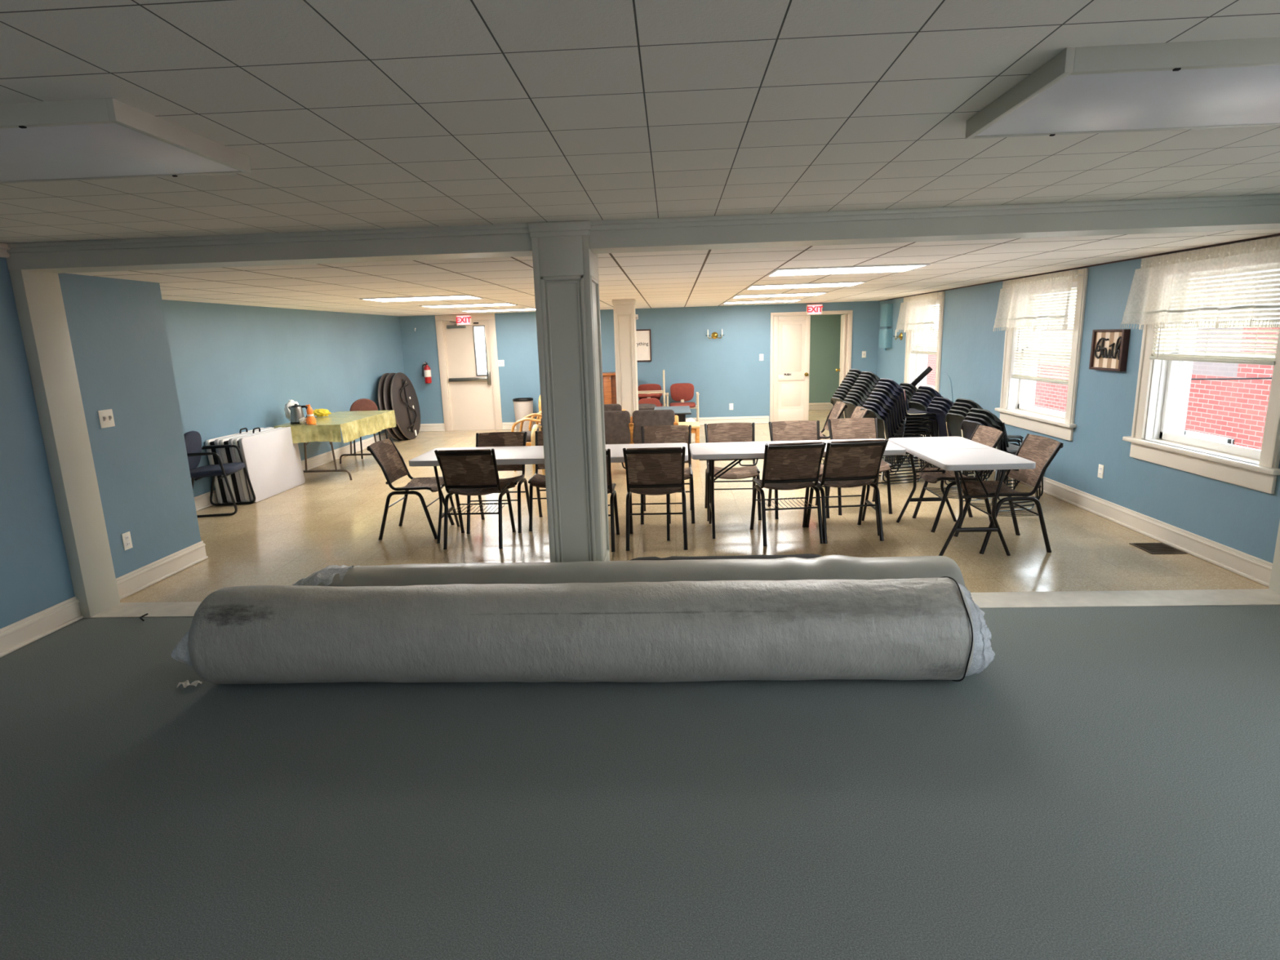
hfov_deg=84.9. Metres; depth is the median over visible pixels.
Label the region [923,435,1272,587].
baseboard
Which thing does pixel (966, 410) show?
chair
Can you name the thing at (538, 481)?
sling chair
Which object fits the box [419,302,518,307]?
recessed light
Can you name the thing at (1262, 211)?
beam
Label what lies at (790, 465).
sling chair
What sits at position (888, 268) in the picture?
recessed light
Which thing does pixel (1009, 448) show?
chair
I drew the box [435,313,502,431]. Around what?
door
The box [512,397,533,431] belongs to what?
waste bin
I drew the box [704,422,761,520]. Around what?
sling chair
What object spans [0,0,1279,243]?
ceiling
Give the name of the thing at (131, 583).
baseboard
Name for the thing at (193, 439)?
armchair
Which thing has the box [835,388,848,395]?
chair
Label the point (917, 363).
window
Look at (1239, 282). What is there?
curtain valance
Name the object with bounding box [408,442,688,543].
folding table
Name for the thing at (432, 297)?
diffuser
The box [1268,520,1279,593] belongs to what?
trim
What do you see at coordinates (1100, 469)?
wall outlet
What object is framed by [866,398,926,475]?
chair
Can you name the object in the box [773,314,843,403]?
wall
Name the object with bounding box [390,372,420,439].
folding table
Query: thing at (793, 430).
sling chair
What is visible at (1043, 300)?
curtain valance
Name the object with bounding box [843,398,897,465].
chair
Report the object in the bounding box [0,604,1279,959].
floor
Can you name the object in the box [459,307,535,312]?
recessed light
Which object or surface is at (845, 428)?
sling chair
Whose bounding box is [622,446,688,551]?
sling chair
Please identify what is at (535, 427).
upholstered armchair
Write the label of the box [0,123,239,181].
diffuser
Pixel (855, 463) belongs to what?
sling chair
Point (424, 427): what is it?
baseboard
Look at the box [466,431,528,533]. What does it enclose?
sling chair
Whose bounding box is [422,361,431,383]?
fire extinguisher
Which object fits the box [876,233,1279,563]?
wall
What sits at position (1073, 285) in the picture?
window blind
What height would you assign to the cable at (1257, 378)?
0.205 m
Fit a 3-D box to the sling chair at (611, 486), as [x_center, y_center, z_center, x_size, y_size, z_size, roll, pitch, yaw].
[-0.433,0.120,5.552,0.481,0.811,0.557,-1,12,3]
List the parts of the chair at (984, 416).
backrest, frame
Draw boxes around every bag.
[284,399,298,421]
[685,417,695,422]
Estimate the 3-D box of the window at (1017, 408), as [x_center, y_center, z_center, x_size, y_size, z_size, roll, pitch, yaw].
[4.078,-1.250,6.956,0.335,1.525,1.510,-1,12,3]
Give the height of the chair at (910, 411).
0.800 m
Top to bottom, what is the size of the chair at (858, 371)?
0.800 m
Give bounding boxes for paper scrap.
[177,680,202,688]
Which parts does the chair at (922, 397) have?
backrest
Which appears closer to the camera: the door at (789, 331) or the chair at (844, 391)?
the chair at (844, 391)
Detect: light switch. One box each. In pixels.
[97,408,115,428]
[497,360,504,366]
[759,354,763,360]
[862,351,866,357]
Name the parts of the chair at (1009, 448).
frame, backrest, seat, frame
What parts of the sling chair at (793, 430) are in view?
leg, rail, leg, backrest, rail, seat, leg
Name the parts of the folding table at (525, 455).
leg, leg, leg, leg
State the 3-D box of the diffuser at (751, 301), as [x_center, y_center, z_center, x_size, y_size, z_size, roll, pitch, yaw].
[1.920,-2.826,11.086,1.144,0.004,0.561,-1,12,3]
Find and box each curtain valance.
[895,292,942,333]
[993,269,1083,331]
[1120,235,1279,329]
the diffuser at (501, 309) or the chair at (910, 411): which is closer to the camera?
the chair at (910, 411)
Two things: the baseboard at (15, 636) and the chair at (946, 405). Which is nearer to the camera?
the baseboard at (15, 636)
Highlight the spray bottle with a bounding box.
[306,404,315,424]
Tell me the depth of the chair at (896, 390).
7.32 m
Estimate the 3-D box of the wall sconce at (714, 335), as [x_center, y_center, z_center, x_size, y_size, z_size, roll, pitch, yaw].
[1.332,-2.596,12.448,0.340,0.171,0.134,-1,12,3]
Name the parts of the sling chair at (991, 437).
leg, seat, leg, rail, leg, rail, backrest, leg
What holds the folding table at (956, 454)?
on the floor at (284, 538)
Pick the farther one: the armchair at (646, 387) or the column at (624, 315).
the armchair at (646, 387)
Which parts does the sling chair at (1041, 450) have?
leg, seat, rail, leg, leg, rail, backrest, leg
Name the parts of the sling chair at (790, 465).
leg, rail, leg, seat, backrest, leg, leg, rail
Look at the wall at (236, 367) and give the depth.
8.55 m
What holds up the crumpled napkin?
on the tablecloth
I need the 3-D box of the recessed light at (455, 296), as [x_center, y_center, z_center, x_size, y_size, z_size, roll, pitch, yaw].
[-2.393,-2.008,7.746,1.188,0.012,0.605,-1,12,3]
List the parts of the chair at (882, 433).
backrest, frame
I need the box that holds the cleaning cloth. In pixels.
[313,408,331,417]
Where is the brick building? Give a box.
[926,322,1279,449]
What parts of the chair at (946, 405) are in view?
backrest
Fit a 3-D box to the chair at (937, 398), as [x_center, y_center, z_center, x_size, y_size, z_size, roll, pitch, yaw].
[3.406,-0.494,7.455,0.558,0.800,0.450,-4,12,-12]
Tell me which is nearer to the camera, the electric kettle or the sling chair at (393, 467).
the sling chair at (393, 467)
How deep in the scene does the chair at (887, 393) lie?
7.34 m
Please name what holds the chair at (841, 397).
on the chair at (833, 399)
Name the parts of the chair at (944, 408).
backrest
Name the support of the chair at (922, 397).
on the chair at (922, 402)
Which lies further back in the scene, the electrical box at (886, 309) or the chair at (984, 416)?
the electrical box at (886, 309)
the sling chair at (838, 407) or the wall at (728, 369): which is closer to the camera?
the sling chair at (838, 407)
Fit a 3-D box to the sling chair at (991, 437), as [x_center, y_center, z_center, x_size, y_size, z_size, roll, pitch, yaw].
[2.632,-0.023,5.793,0.557,0.811,0.481,-1,12,3]
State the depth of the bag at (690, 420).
12.16 m
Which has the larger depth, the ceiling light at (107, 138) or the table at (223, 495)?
the table at (223, 495)
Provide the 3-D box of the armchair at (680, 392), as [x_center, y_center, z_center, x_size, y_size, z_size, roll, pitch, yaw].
[0.755,-1.308,12.395,0.578,0.785,0.478,-1,12,3]
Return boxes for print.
[635,328,651,361]
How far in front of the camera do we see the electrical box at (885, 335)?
11.64 m
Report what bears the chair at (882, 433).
on the floor at (284, 538)
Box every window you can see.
[903,291,945,393]
[995,267,1088,440]
[1122,324,1279,493]
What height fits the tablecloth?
0.230 m
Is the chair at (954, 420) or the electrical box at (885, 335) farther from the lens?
the electrical box at (885, 335)
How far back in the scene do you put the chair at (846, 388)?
8.71 m
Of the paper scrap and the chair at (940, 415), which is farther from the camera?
the chair at (940, 415)
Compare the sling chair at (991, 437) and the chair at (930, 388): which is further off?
the chair at (930, 388)
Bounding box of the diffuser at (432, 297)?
[370,295,475,301]
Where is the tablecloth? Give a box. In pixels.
[274,409,396,443]
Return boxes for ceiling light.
[0,97,251,183]
[965,37,1279,138]
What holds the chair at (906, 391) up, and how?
on the chair
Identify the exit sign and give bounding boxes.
[456,315,472,325]
[806,303,822,315]
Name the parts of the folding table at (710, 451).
leg, leg, apron rail, leg, leg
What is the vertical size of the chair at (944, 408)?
0.800 m
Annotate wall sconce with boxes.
[706,328,722,338]
[894,330,902,340]
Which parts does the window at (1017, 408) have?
sill, sash, sash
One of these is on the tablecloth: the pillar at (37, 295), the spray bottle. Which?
the spray bottle
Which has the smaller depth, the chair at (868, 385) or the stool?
the chair at (868, 385)
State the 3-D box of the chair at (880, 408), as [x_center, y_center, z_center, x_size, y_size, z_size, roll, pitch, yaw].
[2.703,-0.456,7.542,0.558,0.800,0.450,-4,12,-12]
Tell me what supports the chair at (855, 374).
on the chair at (853, 376)
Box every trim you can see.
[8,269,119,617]
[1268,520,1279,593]
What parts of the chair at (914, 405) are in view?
backrest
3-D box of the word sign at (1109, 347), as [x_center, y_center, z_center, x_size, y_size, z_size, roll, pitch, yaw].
[3.898,-1.081,5.819,0.050,0.335,0.430,-1,12,3]
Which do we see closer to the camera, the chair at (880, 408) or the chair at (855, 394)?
the chair at (880, 408)
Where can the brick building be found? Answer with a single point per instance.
(1231, 411)
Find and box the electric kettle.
[288,404,307,423]
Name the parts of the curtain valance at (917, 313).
sheer panel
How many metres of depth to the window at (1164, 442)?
5.21 m
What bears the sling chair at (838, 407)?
on the floor at (284, 538)
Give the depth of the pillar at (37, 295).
4.24 m
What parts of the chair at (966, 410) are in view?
backrest, frame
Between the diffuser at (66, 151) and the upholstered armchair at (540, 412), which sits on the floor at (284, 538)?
the upholstered armchair at (540, 412)
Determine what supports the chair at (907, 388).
on the chair at (906, 391)
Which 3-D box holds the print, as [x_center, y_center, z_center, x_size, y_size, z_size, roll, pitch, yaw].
[-0.043,-2.417,12.602,0.490,0.570,0.028,-1,12,3]
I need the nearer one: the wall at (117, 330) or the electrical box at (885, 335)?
the wall at (117, 330)
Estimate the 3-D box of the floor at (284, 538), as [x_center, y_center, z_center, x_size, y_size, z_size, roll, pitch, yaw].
[-0.157,-0.299,9.859,8.780,0.120,11.000,-1,12,3]
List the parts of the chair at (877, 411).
backrest, frame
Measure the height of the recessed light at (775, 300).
0.012 m
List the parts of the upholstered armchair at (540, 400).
arm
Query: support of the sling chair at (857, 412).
on the floor at (284, 538)
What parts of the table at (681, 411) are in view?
panel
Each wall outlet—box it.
[121,531,133,550]
[728,403,733,409]
[1097,463,1104,478]
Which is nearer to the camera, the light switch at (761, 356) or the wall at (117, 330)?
the wall at (117, 330)
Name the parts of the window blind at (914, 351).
rail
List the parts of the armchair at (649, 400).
backrest, seat, frame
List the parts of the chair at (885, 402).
backrest, frame, seat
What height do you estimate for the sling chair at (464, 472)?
0.811 m
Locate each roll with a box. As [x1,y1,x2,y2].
[170,576,995,684]
[292,554,964,586]
[629,553,822,560]
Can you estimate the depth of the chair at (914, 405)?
7.95 m
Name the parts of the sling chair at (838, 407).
rail, backrest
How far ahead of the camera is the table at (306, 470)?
8.57 m
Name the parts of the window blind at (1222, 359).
rail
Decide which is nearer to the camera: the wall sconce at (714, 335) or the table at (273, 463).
the table at (273, 463)
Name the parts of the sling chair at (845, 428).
rail, leg, backrest, leg, rail, seat, leg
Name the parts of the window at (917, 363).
sash, sash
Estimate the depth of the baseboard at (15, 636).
4.08 m
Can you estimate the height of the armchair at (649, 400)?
0.785 m
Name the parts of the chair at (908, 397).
backrest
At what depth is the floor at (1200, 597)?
4.21 m
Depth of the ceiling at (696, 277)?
5.50 m
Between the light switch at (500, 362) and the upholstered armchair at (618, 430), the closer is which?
the upholstered armchair at (618, 430)
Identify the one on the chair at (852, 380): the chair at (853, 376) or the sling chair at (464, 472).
the chair at (853, 376)
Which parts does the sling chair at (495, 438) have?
leg, rail, leg, backrest, seat, rail, leg, leg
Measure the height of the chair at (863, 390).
0.800 m
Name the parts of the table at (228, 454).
folded leg, carry handle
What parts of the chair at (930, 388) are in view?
backrest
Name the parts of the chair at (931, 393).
backrest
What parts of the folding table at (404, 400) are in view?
folded leg, folded leg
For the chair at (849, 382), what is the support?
on the chair at (848, 385)
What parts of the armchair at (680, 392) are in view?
backrest, seat, frame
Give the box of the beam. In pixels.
[5,194,1279,273]
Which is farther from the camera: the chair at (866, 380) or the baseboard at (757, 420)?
the baseboard at (757, 420)
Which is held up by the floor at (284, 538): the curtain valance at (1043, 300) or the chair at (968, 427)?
the chair at (968, 427)
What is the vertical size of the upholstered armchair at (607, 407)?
0.773 m
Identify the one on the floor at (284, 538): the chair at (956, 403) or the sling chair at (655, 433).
the sling chair at (655, 433)
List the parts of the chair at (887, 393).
backrest, frame, seat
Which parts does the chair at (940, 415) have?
backrest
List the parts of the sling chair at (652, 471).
rail, leg, leg, backrest, seat, rail, leg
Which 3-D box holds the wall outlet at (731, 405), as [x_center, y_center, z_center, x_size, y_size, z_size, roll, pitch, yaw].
[1.664,-1.337,12.757,0.072,0.116,0.009,-1,12,3]
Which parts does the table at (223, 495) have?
folded leg, carry handle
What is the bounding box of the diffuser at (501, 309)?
[467,308,535,311]
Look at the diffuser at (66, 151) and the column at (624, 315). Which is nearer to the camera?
the diffuser at (66, 151)
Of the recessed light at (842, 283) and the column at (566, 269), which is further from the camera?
the recessed light at (842, 283)
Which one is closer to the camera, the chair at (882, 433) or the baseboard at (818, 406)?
the chair at (882, 433)
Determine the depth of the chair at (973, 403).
6.70 m
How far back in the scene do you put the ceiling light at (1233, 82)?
1.77 m
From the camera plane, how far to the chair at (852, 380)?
8.70 m
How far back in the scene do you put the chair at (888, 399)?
7.34 m
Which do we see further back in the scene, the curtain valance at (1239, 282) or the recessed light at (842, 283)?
the recessed light at (842, 283)
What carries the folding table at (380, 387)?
on the floor at (284, 538)
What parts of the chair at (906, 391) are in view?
backrest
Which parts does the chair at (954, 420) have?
backrest, frame, frame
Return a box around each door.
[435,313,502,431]
[769,310,853,422]
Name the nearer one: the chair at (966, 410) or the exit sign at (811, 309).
the chair at (966, 410)
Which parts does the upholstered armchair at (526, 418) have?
arm, seat, arm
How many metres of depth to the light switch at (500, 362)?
12.78 m
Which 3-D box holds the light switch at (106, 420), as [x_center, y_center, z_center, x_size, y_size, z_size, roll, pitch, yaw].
[-3.515,-0.406,4.620,0.018,0.116,0.116,-1,12,3]
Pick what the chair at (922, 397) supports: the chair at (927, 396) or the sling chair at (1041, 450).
the chair at (927, 396)
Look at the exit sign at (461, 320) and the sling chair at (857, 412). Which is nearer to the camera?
the sling chair at (857, 412)
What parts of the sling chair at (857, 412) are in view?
backrest, rail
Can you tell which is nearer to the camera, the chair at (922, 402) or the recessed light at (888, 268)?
the recessed light at (888, 268)
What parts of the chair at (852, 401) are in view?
backrest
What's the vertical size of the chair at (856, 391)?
0.800 m
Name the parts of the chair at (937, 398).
backrest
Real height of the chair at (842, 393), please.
0.800 m
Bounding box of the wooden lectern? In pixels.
[602,372,617,404]
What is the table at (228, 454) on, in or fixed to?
on the floor at (284, 538)
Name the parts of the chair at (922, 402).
backrest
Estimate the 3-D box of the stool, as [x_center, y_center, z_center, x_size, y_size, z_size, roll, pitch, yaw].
[0.056,-0.991,11.598,0.470,0.526,0.470,-1,12,3]
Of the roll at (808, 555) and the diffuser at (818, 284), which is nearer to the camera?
the roll at (808, 555)
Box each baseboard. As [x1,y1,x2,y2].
[0,596,83,657]
[115,540,208,599]
[194,431,393,511]
[418,423,444,431]
[502,415,768,429]
[808,402,832,410]
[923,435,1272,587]
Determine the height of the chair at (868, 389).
0.800 m
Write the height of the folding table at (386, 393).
1.152 m
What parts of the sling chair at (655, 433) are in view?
rail, leg, leg, backrest, seat, rail, leg, leg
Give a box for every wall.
[0,257,200,628]
[162,299,404,497]
[399,300,879,426]
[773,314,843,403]
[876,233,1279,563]
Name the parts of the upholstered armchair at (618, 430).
leg, arm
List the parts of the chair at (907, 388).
backrest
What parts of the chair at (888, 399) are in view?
backrest, frame, seat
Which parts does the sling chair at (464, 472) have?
rail, leg, leg, backrest, seat, rail, leg, leg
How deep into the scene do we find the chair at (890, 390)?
7.33 m
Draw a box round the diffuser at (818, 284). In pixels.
[748,282,861,288]
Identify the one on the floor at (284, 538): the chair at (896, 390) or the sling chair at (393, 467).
the sling chair at (393, 467)
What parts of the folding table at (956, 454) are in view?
leg, leg, leg, leg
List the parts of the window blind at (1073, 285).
rail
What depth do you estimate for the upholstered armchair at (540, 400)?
12.23 m
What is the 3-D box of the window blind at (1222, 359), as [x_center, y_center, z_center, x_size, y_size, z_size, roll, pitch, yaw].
[3.849,-1.120,4.709,0.052,0.645,1.130,-1,12,3]
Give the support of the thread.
on the floor at (1107, 787)
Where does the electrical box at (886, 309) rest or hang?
attached to the wall at (1243, 519)
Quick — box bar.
[911,366,933,386]
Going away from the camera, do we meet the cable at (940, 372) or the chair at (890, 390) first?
the chair at (890, 390)
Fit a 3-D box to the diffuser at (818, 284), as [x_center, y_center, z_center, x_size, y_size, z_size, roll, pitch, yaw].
[1.758,-2.094,7.539,1.144,0.004,0.561,-1,12,3]
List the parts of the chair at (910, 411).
backrest, seat, frame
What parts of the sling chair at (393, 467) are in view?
backrest, leg, rail, rail, leg, seat, leg, leg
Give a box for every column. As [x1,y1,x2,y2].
[528,220,609,562]
[612,298,638,417]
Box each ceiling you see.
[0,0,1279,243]
[66,228,1279,315]
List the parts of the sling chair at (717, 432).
leg, rail, leg, backrest, seat, leg, rail, leg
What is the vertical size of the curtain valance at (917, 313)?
0.526 m
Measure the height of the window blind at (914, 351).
0.735 m
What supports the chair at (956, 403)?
on the chair at (951, 411)
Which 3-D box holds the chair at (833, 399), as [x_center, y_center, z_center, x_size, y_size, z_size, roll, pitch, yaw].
[2.712,-0.663,8.891,0.558,0.800,0.450,-4,12,-12]
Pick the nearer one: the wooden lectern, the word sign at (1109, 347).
the word sign at (1109, 347)
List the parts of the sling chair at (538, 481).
leg, rail, seat, leg, backrest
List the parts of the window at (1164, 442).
sill, sash, sash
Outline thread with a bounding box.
[139,613,148,621]
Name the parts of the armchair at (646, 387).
backrest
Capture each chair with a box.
[350,398,387,458]
[366,437,454,540]
[434,448,515,549]
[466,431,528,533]
[528,431,546,531]
[605,448,619,551]
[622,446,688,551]
[640,425,694,524]
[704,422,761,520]
[750,440,826,546]
[767,420,829,519]
[805,439,888,543]
[819,400,847,439]
[819,405,869,477]
[826,417,892,515]
[830,396,846,418]
[832,394,845,399]
[834,391,846,397]
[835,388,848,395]
[838,385,850,391]
[840,382,852,389]
[841,380,853,386]
[842,400,895,468]
[843,377,856,383]
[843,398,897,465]
[845,374,857,380]
[845,395,899,458]
[847,371,859,377]
[847,391,902,455]
[848,368,862,374]
[849,389,868,399]
[851,386,870,397]
[853,382,872,393]
[855,380,874,391]
[857,377,875,387]
[858,373,878,385]
[860,408,919,485]
[861,371,915,435]
[862,404,922,481]
[863,401,924,478]
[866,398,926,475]
[868,394,928,471]
[870,391,930,468]
[872,387,933,465]
[875,384,935,462]
[876,381,937,458]
[879,377,939,455]
[899,382,921,435]
[899,385,928,436]
[904,389,926,436]
[905,393,919,458]
[906,401,933,467]
[907,398,932,467]
[911,395,934,466]
[912,391,933,456]
[912,424,1004,532]
[915,388,937,435]
[917,386,943,435]
[924,406,988,483]
[926,403,990,480]
[928,400,992,476]
[929,396,993,474]
[943,413,1013,488]
[944,408,1016,489]
[947,405,1018,488]
[952,401,1021,484]
[953,433,1063,554]
[955,398,1023,481]
[956,419,1035,511]
[961,412,1040,504]
[962,415,1038,508]
[966,408,1043,500]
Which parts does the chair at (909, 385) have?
backrest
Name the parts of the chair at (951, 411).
backrest, frame, frame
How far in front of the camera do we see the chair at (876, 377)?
8.10 m
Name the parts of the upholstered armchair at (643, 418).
leg, arm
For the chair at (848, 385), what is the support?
on the chair at (846, 388)
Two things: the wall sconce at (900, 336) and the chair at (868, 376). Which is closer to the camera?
the chair at (868, 376)
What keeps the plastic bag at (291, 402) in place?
on the tablecloth
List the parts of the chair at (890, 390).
backrest, frame, seat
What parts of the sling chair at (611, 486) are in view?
backrest, rail, leg, leg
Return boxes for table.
[204,426,271,503]
[218,426,281,502]
[232,426,305,502]
[302,414,376,479]
[377,373,401,440]
[382,373,408,439]
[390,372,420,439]
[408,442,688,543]
[653,405,691,422]
[678,421,700,443]
[689,438,906,538]
[888,436,1035,555]
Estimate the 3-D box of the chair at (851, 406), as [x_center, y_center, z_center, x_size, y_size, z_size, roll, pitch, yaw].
[2.686,-0.546,8.323,0.558,0.800,0.450,-4,12,-12]
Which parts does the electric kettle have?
lid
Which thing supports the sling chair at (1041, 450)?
on the floor at (284, 538)
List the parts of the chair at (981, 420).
backrest, frame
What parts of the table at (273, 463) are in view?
folded leg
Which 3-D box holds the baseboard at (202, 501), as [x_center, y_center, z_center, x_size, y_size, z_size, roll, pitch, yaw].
[-4.458,-0.205,9.375,0.034,0.145,7.630,-1,12,3]
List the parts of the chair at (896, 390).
backrest, frame, seat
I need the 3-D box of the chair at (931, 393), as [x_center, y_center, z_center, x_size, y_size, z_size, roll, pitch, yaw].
[3.470,-0.656,8.066,0.558,0.800,0.450,-4,12,-12]
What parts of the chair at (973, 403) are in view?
backrest, frame, seat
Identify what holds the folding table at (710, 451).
on the floor at (284, 538)
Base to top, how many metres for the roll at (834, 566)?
0.440 m
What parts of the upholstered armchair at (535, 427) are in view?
leg, arm, leg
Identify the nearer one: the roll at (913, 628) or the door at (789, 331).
the roll at (913, 628)
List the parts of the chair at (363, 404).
leg, leg, backrest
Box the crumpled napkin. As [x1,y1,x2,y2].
[298,417,306,424]
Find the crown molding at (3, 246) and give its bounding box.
[0,242,10,257]
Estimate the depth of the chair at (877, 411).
7.34 m
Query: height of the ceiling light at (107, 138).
0.056 m
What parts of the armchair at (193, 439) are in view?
backrest, armrest, frame, seat, armrest, frame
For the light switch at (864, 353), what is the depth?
12.46 m
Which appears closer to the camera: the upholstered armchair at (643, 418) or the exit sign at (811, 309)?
the upholstered armchair at (643, 418)
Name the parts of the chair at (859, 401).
backrest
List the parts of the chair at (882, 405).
backrest, frame, seat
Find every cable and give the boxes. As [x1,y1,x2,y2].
[940,372,952,401]
[1191,377,1271,380]
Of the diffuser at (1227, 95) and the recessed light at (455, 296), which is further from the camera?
the recessed light at (455, 296)
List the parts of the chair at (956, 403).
backrest, frame, seat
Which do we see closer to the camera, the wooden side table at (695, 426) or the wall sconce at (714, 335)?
the wooden side table at (695, 426)
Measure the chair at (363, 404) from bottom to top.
0.840 m
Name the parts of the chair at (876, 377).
backrest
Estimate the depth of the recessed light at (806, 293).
9.29 m
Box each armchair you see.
[183,431,255,517]
[511,413,542,471]
[528,410,541,442]
[530,417,545,475]
[538,395,542,423]
[604,404,625,411]
[604,410,633,444]
[629,409,678,444]
[637,383,666,406]
[638,369,666,406]
[666,382,699,422]
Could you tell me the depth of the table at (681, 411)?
10.69 m
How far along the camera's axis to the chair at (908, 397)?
8.36 m
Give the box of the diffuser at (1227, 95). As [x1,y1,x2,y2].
[976,65,1279,136]
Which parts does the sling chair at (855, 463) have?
leg, leg, rail, seat, backrest, leg, leg, rail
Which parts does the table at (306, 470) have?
leg, leg, leg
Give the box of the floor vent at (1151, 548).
[1128,542,1186,554]
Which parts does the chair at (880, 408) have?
backrest, frame, seat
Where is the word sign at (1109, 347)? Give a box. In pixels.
[1088,328,1130,371]
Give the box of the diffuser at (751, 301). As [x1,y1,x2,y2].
[724,300,796,303]
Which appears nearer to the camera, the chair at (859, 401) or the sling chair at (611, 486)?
the sling chair at (611, 486)
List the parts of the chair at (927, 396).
backrest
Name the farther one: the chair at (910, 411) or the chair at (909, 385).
the chair at (909, 385)
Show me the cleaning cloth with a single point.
(317, 412)
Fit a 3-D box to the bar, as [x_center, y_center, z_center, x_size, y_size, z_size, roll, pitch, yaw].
[3.375,-1.192,8.595,0.391,0.405,0.038,2,12,19]
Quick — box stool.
[638,404,656,410]
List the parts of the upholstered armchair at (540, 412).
arm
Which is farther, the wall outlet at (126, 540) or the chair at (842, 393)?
the chair at (842, 393)
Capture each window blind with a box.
[911,300,939,355]
[1011,282,1077,385]
[1149,320,1279,365]
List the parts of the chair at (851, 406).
backrest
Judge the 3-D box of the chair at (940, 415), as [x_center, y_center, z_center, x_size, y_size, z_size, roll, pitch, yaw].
[3.339,-0.389,7.460,0.558,0.800,0.450,-4,12,-12]
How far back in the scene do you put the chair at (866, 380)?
8.10 m
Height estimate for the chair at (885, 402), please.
0.800 m
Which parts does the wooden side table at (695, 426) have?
leg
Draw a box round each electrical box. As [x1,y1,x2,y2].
[879,328,892,350]
[880,303,893,328]
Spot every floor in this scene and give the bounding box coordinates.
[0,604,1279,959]
[83,588,1279,617]
[120,409,1268,602]
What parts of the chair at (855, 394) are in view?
backrest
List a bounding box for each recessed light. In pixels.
[359,294,484,302]
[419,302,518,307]
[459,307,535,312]
[722,298,802,304]
[731,292,828,297]
[745,280,866,289]
[766,263,930,276]
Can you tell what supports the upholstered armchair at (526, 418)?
on the floor at (284, 538)
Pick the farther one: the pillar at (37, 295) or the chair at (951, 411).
the chair at (951, 411)
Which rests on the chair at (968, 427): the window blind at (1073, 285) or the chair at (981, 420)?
the chair at (981, 420)
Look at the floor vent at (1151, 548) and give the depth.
5.07 m
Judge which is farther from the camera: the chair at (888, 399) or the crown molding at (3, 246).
the chair at (888, 399)
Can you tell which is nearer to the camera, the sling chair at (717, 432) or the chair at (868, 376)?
the sling chair at (717, 432)
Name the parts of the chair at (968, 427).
frame, backrest, frame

